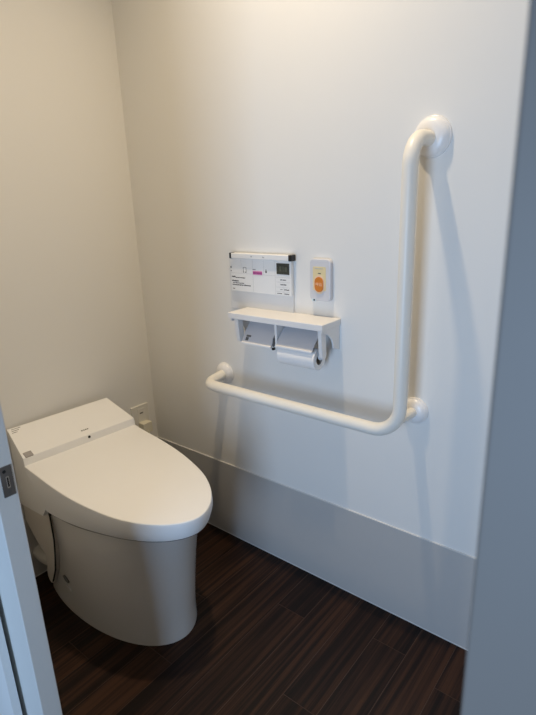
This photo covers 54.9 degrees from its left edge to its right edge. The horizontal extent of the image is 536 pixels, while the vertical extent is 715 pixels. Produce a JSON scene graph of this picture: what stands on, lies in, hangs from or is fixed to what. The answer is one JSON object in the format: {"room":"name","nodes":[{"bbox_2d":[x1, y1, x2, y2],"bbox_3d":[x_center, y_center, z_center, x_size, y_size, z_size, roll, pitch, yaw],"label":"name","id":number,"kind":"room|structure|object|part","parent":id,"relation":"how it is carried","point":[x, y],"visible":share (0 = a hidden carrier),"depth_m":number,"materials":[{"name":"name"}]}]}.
{"room":"accessible toilet room","nodes":[
{"label":"accessible toilet room","id":0,"kind":"room"},
{"bbox_2d":[0,618,22,714],"bbox_3d":[-0.046,-0.133,0.384,2.600,2.460,0.100,11,21,37],"label":"wall","id":1,"kind":"structure","parent":0,"point":[9,699],"depth_m":0.95,"materials":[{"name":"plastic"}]},
{"bbox_2d":[0,403,62,714],"bbox_3d":[-0.726,-0.081,0.979,0.794,2.038,0.034,11,21,37],"label":"door","id":2,"kind":"structure","parent":1,"relation":"in","point":[21,616],"depth_m":0.88,"materials":[{"name":"laminate"}]},
{"bbox_3d":[-0.407,0.193,0.806,0.001,0.052,0.018,11,21,37],"label":"lock plate","id":3,"kind":"part","parent":2,"relation":"part of","materials":[{"name":"metal"}]},
{"bbox_2d":[461,0,535,714],"bbox_3d":[0.206,0.107,0.251,0.172,2.060,0.110,11,21,37],"label":"trim","id":4,"kind":"structure","parent":1,"relation":"attached to","point":[500,665],"depth_m":0.24,"materials":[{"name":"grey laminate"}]},
{"bbox_2d":[0,0,157,497],"bbox_3d":[-0.795,-0.439,1.568,0.100,2.510,1.070,11,21,37],"label":"wall","id":5,"kind":"structure","parent":0,"point":[73,332],"depth_m":1.66,"materials":[{"name":"paint"}]},
{"bbox_2d":[20,437,157,576],"bbox_3d":[-0.719,0.577,1.842,0.007,0.301,0.866,11,21,37],"label":"baseboard","id":6,"kind":"structure","parent":5,"relation":"attached to","point":[39,568],"depth_m":1.76,"materials":[{"name":"grey plastic"}]},
{"bbox_2d":[130,402,148,426],"bbox_3d":[-0.500,0.244,2.032,0.010,0.120,0.078,11,21,37],"label":"wall outlet","id":7,"kind":"object","parent":5,"relation":"attached to","point":[140,413],"visible":0.59,"depth_m":2.02,"materials":[{"name":"plastic"}]},
{"bbox_2d":[137,407,144,422],"bbox_3d":[-0.496,0.243,2.032,0.002,0.092,0.032,11,21,37],"label":"socket","id":8,"kind":"object","parent":7,"relation":"attached to","point":[140,410],"depth_m":2.02,"materials":[{"name":"plastic"}]},
{"bbox_2d":[139,420,152,432],"bbox_3d":[-0.498,0.331,2.019,0.037,0.144,0.111,11,21,37],"label":"plug","id":9,"kind":"object","parent":5,"relation":"attached to","point":[146,425],"visible":0.56,"depth_m":2.02,"materials":[{"name":"white plastic"}]},
{"bbox_2d":[35,523,466,714],"bbox_3d":[-0.027,1.074,0.677,2.850,0.020,2.020,11,21,37],"label":"floor","id":10,"kind":"structure","parent":0,"point":[269,635],"depth_m":1.44,"materials":[{"name":"brown wood"}]},
{"bbox_2d":[7,398,212,645],"bbox_3d":[-0.436,0.511,1.587,0.738,0.556,0.384,13,23,41],"label":"toilet","id":11,"kind":"object","parent":10,"relation":"on","point":[116,514],"visible":0.99,"depth_m":1.47,"materials":[{"name":"white ceramic"}]},
{"bbox_3d":[-0.609,0.333,1.698,0.250,0.268,0.381,13,23,41],"label":"tank","id":12,"kind":"part","parent":11,"relation":"part of","materials":[{"name":"white plastic"}]},
{"bbox_3d":[-0.381,0.380,1.486,0.570,0.111,0.380,13,23,41],"label":"lid","id":13,"kind":"part","parent":11,"relation":"part of","materials":[{"name":"white plastic"}]},
{"bbox_3d":[-0.348,0.421,1.468,0.457,0.050,0.368,13,23,41],"label":"seat","id":14,"kind":"part","parent":11,"relation":"part of","materials":[{"name":"white plastic"}]},
{"bbox_3d":[-0.410,0.587,1.599,0.568,0.403,0.356,13,23,41],"label":"bowl","id":15,"kind":"part","parent":11,"relation":"part of","materials":[{"name":"white ceramic"}]},
{"bbox_2d":[111,0,529,557],"bbox_3d":[0.233,-0.415,1.363,1.760,2.510,0.100,11,21,37],"label":"wall","id":16,"kind":"structure","parent":0,"point":[285,127],"depth_m":1.39,"materials":[{"name":"paint"}]},
{"bbox_2d":[229,252,295,312],"bbox_3d":[-0.024,-0.224,1.561,0.258,0.178,0.024,11,21,37],"label":"control panel","id":17,"kind":"object","parent":16,"relation":"attached to","point":[257,280],"visible":0.99,"depth_m":1.55,"materials":[{"name":"white plastic"}]},
{"bbox_2d":[228,307,340,359],"bbox_3d":[0.042,-0.070,1.508,0.338,0.109,0.096,11,21,37],"label":"toilet paper holder","id":18,"kind":"object","parent":16,"relation":"attached to","point":[264,328],"visible":1,"depth_m":1.47,"materials":[{"name":"white plastic"}]},
{"bbox_3d":[-0.087,-0.086,1.581,0.015,0.078,0.029,11,21,37],"label":"arm","id":19,"kind":"part","parent":18,"relation":"part of","materials":[{"name":"white plastic"}]},
{"bbox_2d":[228,307,340,331],"bbox_3d":[0.040,-0.114,1.494,0.338,0.018,0.096,11,21,37],"label":"shelf","id":20,"kind":"object","parent":18,"relation":"attached to","point":[279,319],"depth_m":1.46,"materials":[{"name":"white plastic"}]},
{"bbox_2d":[277,347,324,369],"bbox_3d":[0.093,-0.004,1.467,0.127,0.061,0.061,11,21,37],"label":"toilet paper roll","id":21,"kind":"object","parent":18,"relation":"hanging from","point":[291,357],"visible":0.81,"depth_m":1.44,"materials":[{"name":"paper"}]},
{"bbox_3d":[0.146,-0.036,1.400,0.012,0.086,0.029,11,21,37],"label":"arm","id":22,"kind":"part","parent":18,"relation":"part of","materials":[{"name":"white plastic"}]},
{"bbox_2d":[158,437,475,649],"bbox_3d":[0.199,0.598,1.662,1.660,0.301,0.007,11,21,37],"label":"baseboard","id":23,"kind":"structure","parent":16,"relation":"attached to","point":[427,584],"depth_m":1.62,"materials":[{"name":"grey plastic"}]},
{"bbox_2d":[310,258,332,301],"bbox_3d":[0.146,-0.213,1.424,0.068,0.118,0.020,11,21,37],"label":"button","id":24,"kind":"object","parent":16,"relation":"attached to","point":[321,269],"visible":1,"depth_m":1.42,"materials":[{"name":"white plastic"}]},
{"bbox_2d":[205,115,452,435],"bbox_3d":[0.076,-0.209,1.416,0.772,0.764,0.121,11,21,37],"label":"grab bar","id":25,"kind":"object","parent":16,"relation":"attached to","point":[432,136],"visible":1,"depth_m":1.20,"materials":[{"name":"beige plastic"}]}
]}

